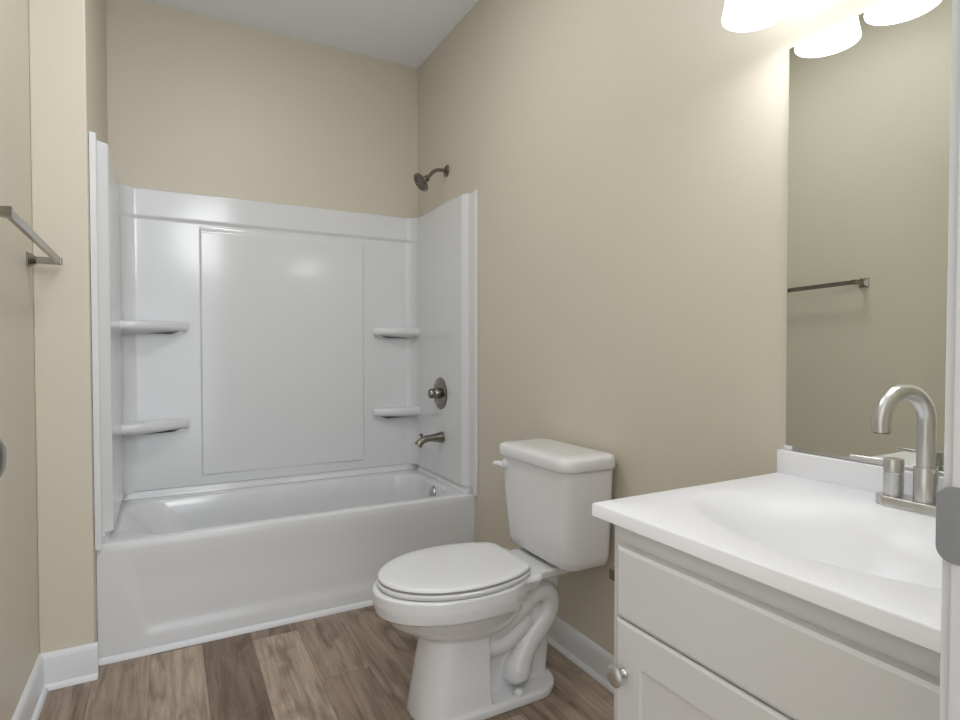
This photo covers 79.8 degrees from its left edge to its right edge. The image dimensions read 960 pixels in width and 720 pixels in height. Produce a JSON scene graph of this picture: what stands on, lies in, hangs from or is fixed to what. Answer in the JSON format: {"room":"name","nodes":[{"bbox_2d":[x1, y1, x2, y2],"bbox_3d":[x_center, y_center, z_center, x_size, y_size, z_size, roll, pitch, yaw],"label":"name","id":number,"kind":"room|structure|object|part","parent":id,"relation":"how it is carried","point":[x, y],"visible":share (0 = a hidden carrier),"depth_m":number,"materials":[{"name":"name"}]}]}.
{"room":"bathroom","nodes":[
{"label":"bathroom","id":0,"kind":"room"},
{"bbox_2d":[0,0,38,719],"bbox_3d":[-0.941,-0.264,0.789,0.120,2.764,4.014,-1,1,-28],"label":"wall","id":1,"kind":"structure","parent":0,"point":[19,601],"depth_m":1.66,"materials":[{"name":"beige paint"}]},
{"bbox_2d":[0,438,6,476],"bbox_3d":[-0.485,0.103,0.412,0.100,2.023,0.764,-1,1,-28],"label":"door knob","id":2,"kind":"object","parent":1,"relation":"in","point":[3,454],"depth_m":0.71,"materials":[{"name":"silver metal"}]},
{"bbox_2d":[12,654,47,719],"bbox_3d":[-0.939,1.056,0.969,0.027,0.118,2.147,-1,1,-28],"label":"baseboard","id":3,"kind":"structure","parent":1,"relation":"attached to","point":[30,705],"depth_m":1.76,"materials":[{"name":"white paint"}]},
{"bbox_2d":[0,206,62,267],"bbox_3d":[-1.227,-0.320,1.535,0.090,0.064,0.714,-1,1,-28],"label":"towel bar","id":4,"kind":"object","parent":1,"relation":"attached to","point":[8,212],"visible":1,"depth_m":1.54,"materials":[{"name":"silver metal"}]},
{"bbox_3d":[-1.067,-0.324,1.240,0.090,0.044,0.044,-1,1,-28],"label":"post","id":5,"kind":"part","parent":4,"relation":"part of","materials":[{"name":"silver metal"}]},
{"bbox_3d":[-1.387,-0.317,1.829,0.090,0.044,0.044,-1,1,-28],"label":"post","id":6,"kind":"part","parent":4,"relation":"part of","materials":[{"name":"silver metal"}]},
{"bbox_2d":[28,0,107,653],"bbox_3d":[-1.587,-0.296,2.265,0.153,2.764,0.802,-1,1,-28],"label":"wall","id":7,"kind":"structure","parent":0,"point":[68,52],"depth_m":1.92,"materials":[{"name":"beige paint"}]},
{"bbox_2d":[40,642,97,690],"bbox_3d":[-1.385,1.034,1.933,0.163,0.118,0.027,-1,1,-28],"label":"baseboard","id":8,"kind":"structure","parent":7,"relation":"attached to","point":[71,666],"depth_m":1.93,"materials":[{"name":"white paint"}]},
{"bbox_2d":[106,0,417,217],"bbox_3d":[-1.173,-0.313,3.003,1.785,2.764,0.100,-1,1,-28],"label":"wall","id":9,"kind":"structure","parent":0,"point":[197,103],"depth_m":2.93,"materials":[{"name":"beige paint"}]},
{"bbox_2d":[143,0,478,68],"bbox_3d":[-0.431,-1.695,1.641,1.950,0.060,3.220,-1,1,-28],"label":"ceiling","id":10,"kind":"structure","parent":0,"point":[403,32],"depth_m":2.86,"materials":[{"name":"white paint"}]},
{"bbox_2d":[38,605,613,719],"bbox_3d":[-0.267,1.138,1.036,2.300,0.050,4.550,-1,1,-28],"label":"floor","id":11,"kind":"structure","parent":0,"point":[354,664],"depth_m":1.94,"materials":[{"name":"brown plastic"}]},
{"bbox_2d":[96,464,474,657],"bbox_3d":[-0.868,0.847,2.730,1.530,0.456,0.708,-1,1,-28],"label":"bathtub","id":12,"kind":"object","parent":11,"relation":"on","point":[176,564],"visible":0.76,"depth_m":2.42,"materials":[{"name":"white plastic"}]},
{"bbox_2d":[98,599,372,665],"bbox_3d":[-0.693,1.073,2.414,1.528,0.020,0.016,-1,1,-28],"label":"trim","id":13,"kind":"structure","parent":12,"relation":"attached to","point":[211,637],"depth_m":2.25,"materials":[{"name":"white paint"}]},
{"bbox_2d":[89,131,477,550],"bbox_3d":[-0.857,-0.076,2.690,1.529,1.456,0.757,-1,1,-28],"label":"shower surround","id":14,"kind":"object","parent":12,"relation":"on","point":[233,339],"visible":0.99,"depth_m":2.90,"materials":[{"name":"white plastic"}]},
{"bbox_3d":[-1.488,-0.067,2.299,0.046,1.456,0.673,-1,1,-28],"label":"panel","id":15,"kind":"part","parent":14,"relation":"part of","materials":[{"name":"white plastic"}]},
{"bbox_2d":[120,320,188,333],"bbox_3d":[-1.512,-0.152,2.671,0.284,0.058,0.143,-1,1,-28],"label":"shelf","id":16,"kind":"object","parent":14,"relation":"attached to","point":[126,326],"depth_m":2.65,"materials":[{"name":"white plastic"}]},
{"bbox_2d":[122,419,189,435],"bbox_3d":[-1.512,0.315,2.682,0.284,0.058,0.143,-1,1,-28],"label":"shelf","id":17,"kind":"object","parent":14,"relation":"attached to","point":[130,427],"depth_m":2.67,"materials":[{"name":"white plastic"}]},
{"bbox_3d":[-1.017,-0.099,2.985,1.529,1.422,0.084,-1,1,-28],"label":"panel","id":18,"kind":"part","parent":14,"relation":"part of","materials":[{"name":"white plastic"}]},
{"bbox_2d":[373,406,419,417],"bbox_3d":[-0.477,0.300,3.269,0.263,0.058,0.098,-1,1,-28],"label":"shelf","id":19,"kind":"object","parent":14,"relation":"attached to","point":[378,411],"depth_m":3.25,"materials":[{"name":"white plastic"}]},
{"bbox_2d":[373,327,419,337],"bbox_3d":[-0.477,-0.155,3.259,0.263,0.058,0.098,-1,1,-28],"label":"shelf","id":20,"kind":"object","parent":14,"relation":"attached to","point":[378,332],"depth_m":3.24,"materials":[{"name":"white plastic"}]},
{"bbox_2d":[414,432,444,447],"bbox_3d":[-0.266,0.416,2.976,0.157,0.079,0.058,-1,1,-28],"label":"tub spout","id":21,"kind":"object","parent":14,"relation":"attached to","point":[437,437],"visible":1,"depth_m":2.97,"materials":[{"name":"silver metal"}]},
{"bbox_2d":[428,377,446,408],"bbox_3d":[-0.238,0.176,3.014,0.068,0.168,0.168,-1,1,-28],"label":"shower valve","id":22,"kind":"object","parent":14,"relation":"attached to","point":[439,392],"visible":1,"depth_m":2.99,"materials":[{"name":"silver metal"}]},
{"bbox_3d":[-0.243,0.176,3.011,0.056,0.060,0.060,-1,1,-28],"label":"handle","id":23,"kind":"part","parent":22,"relation":"part of","materials":[{"name":"silver metal"}]},
{"bbox_3d":[-0.183,-0.083,3.014,0.034,1.456,0.662,-1,1,-28],"label":"panel","id":24,"kind":"part","parent":14,"relation":"part of","materials":[{"name":"white plastic"}]},
{"bbox_2d":[102,469,472,546],"bbox_3d":[-0.868,0.818,2.731,1.530,0.338,0.706,-1,1,-28],"label":"basin","id":25,"kind":"object","parent":12,"relation":"in","point":[370,507],"depth_m":2.69,"materials":[{"name":"white plastic"}]},
{"bbox_3d":[-0.248,0.696,3.005,0.026,0.073,0.072,-1,1,-28],"label":"overflow plate","id":26,"kind":"part","parent":12,"relation":"part of","materials":[{"name":"silver metal"}]},
{"bbox_2d":[372,438,615,719],"bbox_3d":[0.026,0.698,1.866,0.756,0.792,0.426,-1,1,-28],"label":"toilet","id":27,"kind":"object","parent":11,"relation":"on","point":[481,615],"visible":1,"depth_m":1.80,"materials":[{"name":"white ceramic"}]},
{"bbox_3d":[-0.095,0.674,1.817,0.467,0.018,0.368,-1,1,-28],"label":"seat","id":28,"kind":"part","parent":27,"relation":"part of","materials":[{"name":"white plastic"}]},
{"bbox_3d":[-0.095,0.654,1.816,0.463,0.016,0.364,-1,1,-28],"label":"seat lid","id":29,"kind":"part","parent":27,"relation":"part of","materials":[{"name":"white plastic"}]},
{"bbox_3d":[0.010,0.888,1.879,0.737,0.412,0.372,-1,1,-28],"label":"bowl","id":30,"kind":"part","parent":27,"relation":"part of","materials":[{"name":"white ceramic"}]},
{"bbox_3d":[0.074,0.373,2.073,0.034,0.036,0.065,-1,1,-28],"label":"flush lever","id":31,"kind":"part","parent":27,"relation":"part of","materials":[{"name":"white plastic"}]},
{"bbox_3d":[0.258,0.507,1.987,0.216,0.321,0.408,-1,1,-28],"label":"tank","id":32,"kind":"part","parent":27,"relation":"part of","materials":[{"name":"white ceramic"}]},
{"bbox_3d":[0.255,0.323,1.982,0.233,0.047,0.426,-1,1,-28],"label":"tank lid","id":33,"kind":"part","parent":27,"relation":"part of","materials":[{"name":"white ceramic"}]},
{"bbox_2d":[607,525,940,719],"bbox_3d":[0.623,0.710,0.946,0.607,0.810,0.618,-1,1,-28],"label":"vanity cabinet","id":34,"kind":"object","parent":11,"relation":"on","point":[695,638],"visible":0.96,"depth_m":0.83,"materials":[{"name":"grey paint"}]},
{"bbox_2d":[609,567,614,580],"bbox_3d":[0.357,0.441,1.193,0.184,0.044,0.080,-1,1,-28],"label":"toilet paper holder","id":35,"kind":"object","parent":34,"relation":"attached to","point":[612,569],"visible":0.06,"depth_m":1.18,"materials":[{"name":"silver metal"}]},
{"bbox_3d":[0.248,0.566,1.031,0.031,0.038,0.038,-1,1,-28],"label":"knob","id":36,"kind":"part","parent":34,"relation":"part of","materials":[{"name":"silver metal"}]},
{"bbox_3d":[0.396,0.741,0.818,0.021,0.524,0.568,-1,1,-28],"label":"door","id":37,"kind":"part","parent":34,"relation":"part of","materials":[{"name":"grey paint"}]},
{"bbox_2d":[592,449,943,653],"bbox_3d":[0.627,0.315,0.957,0.582,0.185,0.653,-1,1,-28],"label":"countertop","id":38,"kind":"structure","parent":34,"relation":"on","point":[814,530],"depth_m":1.03,"materials":[{"name":"white stone"}]},
{"bbox_2d":[849,384,938,516],"bbox_3d":[0.805,0.159,1.039,0.209,0.233,0.159,1,1,25],"label":"faucet","id":39,"kind":"object","parent":38,"relation":"on","point":[925,472],"visible":0.91,"depth_m":1.03,"materials":[{"name":"silver metal"}]},
{"bbox_3d":[0.762,0.193,1.126,0.007,0.007,0.067,-1,2,-34],"label":"lever","id":40,"kind":"part","parent":39,"relation":"part of","materials":[{"name":"silver metal"}]},
{"bbox_3d":[0.786,0.222,1.091,0.033,0.071,0.033,-1,1,-28],"label":"handle","id":41,"kind":"part","parent":39,"relation":"part of","materials":[{"name":"silver metal"}]},
{"bbox_3d":[0.761,0.151,1.030,0.141,0.216,0.037,0,1,-14],"label":"spout","id":42,"kind":"part","parent":39,"relation":"part of","materials":[{"name":"silver metal"}]},
{"bbox_3d":[0.811,0.266,1.046,0.054,0.018,0.160,-1,1,-28],"label":"plate","id":43,"kind":"part","parent":39,"relation":"part of","materials":[{"name":"silver metal"}]},
{"bbox_2d":[418,0,887,655],"bbox_3d":[0.379,-0.293,2.120,0.100,2.764,3.205,-1,1,-28],"label":"wall","id":44,"kind":"structure","parent":0,"point":[626,161],"depth_m":1.87,"materials":[{"name":"beige paint"}]},
{"bbox_2d":[414,165,448,191],"bbox_3d":[-0.251,-0.947,2.967,0.182,0.153,0.118,-1,1,-28],"label":"shower","id":45,"kind":"object","parent":44,"relation":"attached to","point":[421,181],"visible":1,"depth_m":2.95,"materials":[{"name":"silver metal"}]},
{"bbox_3d":[-0.229,-0.968,2.986,0.112,0.069,0.019,-1,1,-28],"label":"arm","id":46,"kind":"part","parent":45,"relation":"part of","materials":[{"name":"silver metal"}]},
{"bbox_2d":[548,616,613,693],"bbox_3d":[0.350,1.038,2.069,0.027,0.105,1.620,-1,1,-28],"label":"baseboard","id":47,"kind":"structure","parent":44,"relation":"attached to","point":[582,651],"depth_m":2.04,"materials":[{"name":"white paint"}]},
{"bbox_2d":[722,0,791,31],"bbox_3d":[0.723,-0.873,1.142,0.214,0.223,0.590,-1,1,-28],"label":"vanity light","id":48,"kind":"object","parent":44,"relation":"attached to","point":[738,15],"visible":1,"depth_m":1.32,"materials":[{"name":"white glass"}]},
{"bbox_3d":[0.612,-0.844,1.270,0.060,0.097,0.060,-1,1,-28],"label":"bulb","id":49,"kind":"part","parent":48,"relation":"part of","materials":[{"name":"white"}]},
{"bbox_2d":[777,449,943,495],"bbox_3d":[0.874,0.248,1.090,0.021,0.056,0.653,-1,1,-28],"label":"backsplash","id":50,"kind":"structure","parent":44,"relation":"attached to","point":[848,473],"depth_m":1.25,"materials":[{"name":"white stone"}]},
{"bbox_2d":[784,0,951,475],"bbox_3d":[0.870,-0.253,1.085,0.012,0.943,0.615,-1,2,-28],"label":"wall mirror","id":51,"kind":"object","parent":44,"relation":"attached to","point":[870,93],"visible":0.94,"depth_m":1.20,"materials":[{"name":"white mirror glass"}]},
{"bbox_3d":[0.732,-0.259,0.560,0.767,2.764,0.115,-1,1,-28],"label":"wall","id":52,"kind":"structure","parent":0,"visible":0},
{"bbox_2d":[935,487,959,565],"bbox_3d":[0.356,0.123,0.418,0.002,0.057,0.040,-1,1,-28],"label":"strike plate","id":53,"kind":"object","parent":52,"relation":"attached to","point":[947,542],"visible":1,"depth_m":0.43,"materials":[{"name":"metal"}]},
{"bbox_2d":[939,0,959,719],"bbox_3d":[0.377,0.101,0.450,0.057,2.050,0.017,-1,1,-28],"label":"trim","id":54,"kind":"structure","parent":52,"relation":"attached to","point":[955,51],"depth_m":0.43,"materials":[{"name":"white paint"}]}
]}

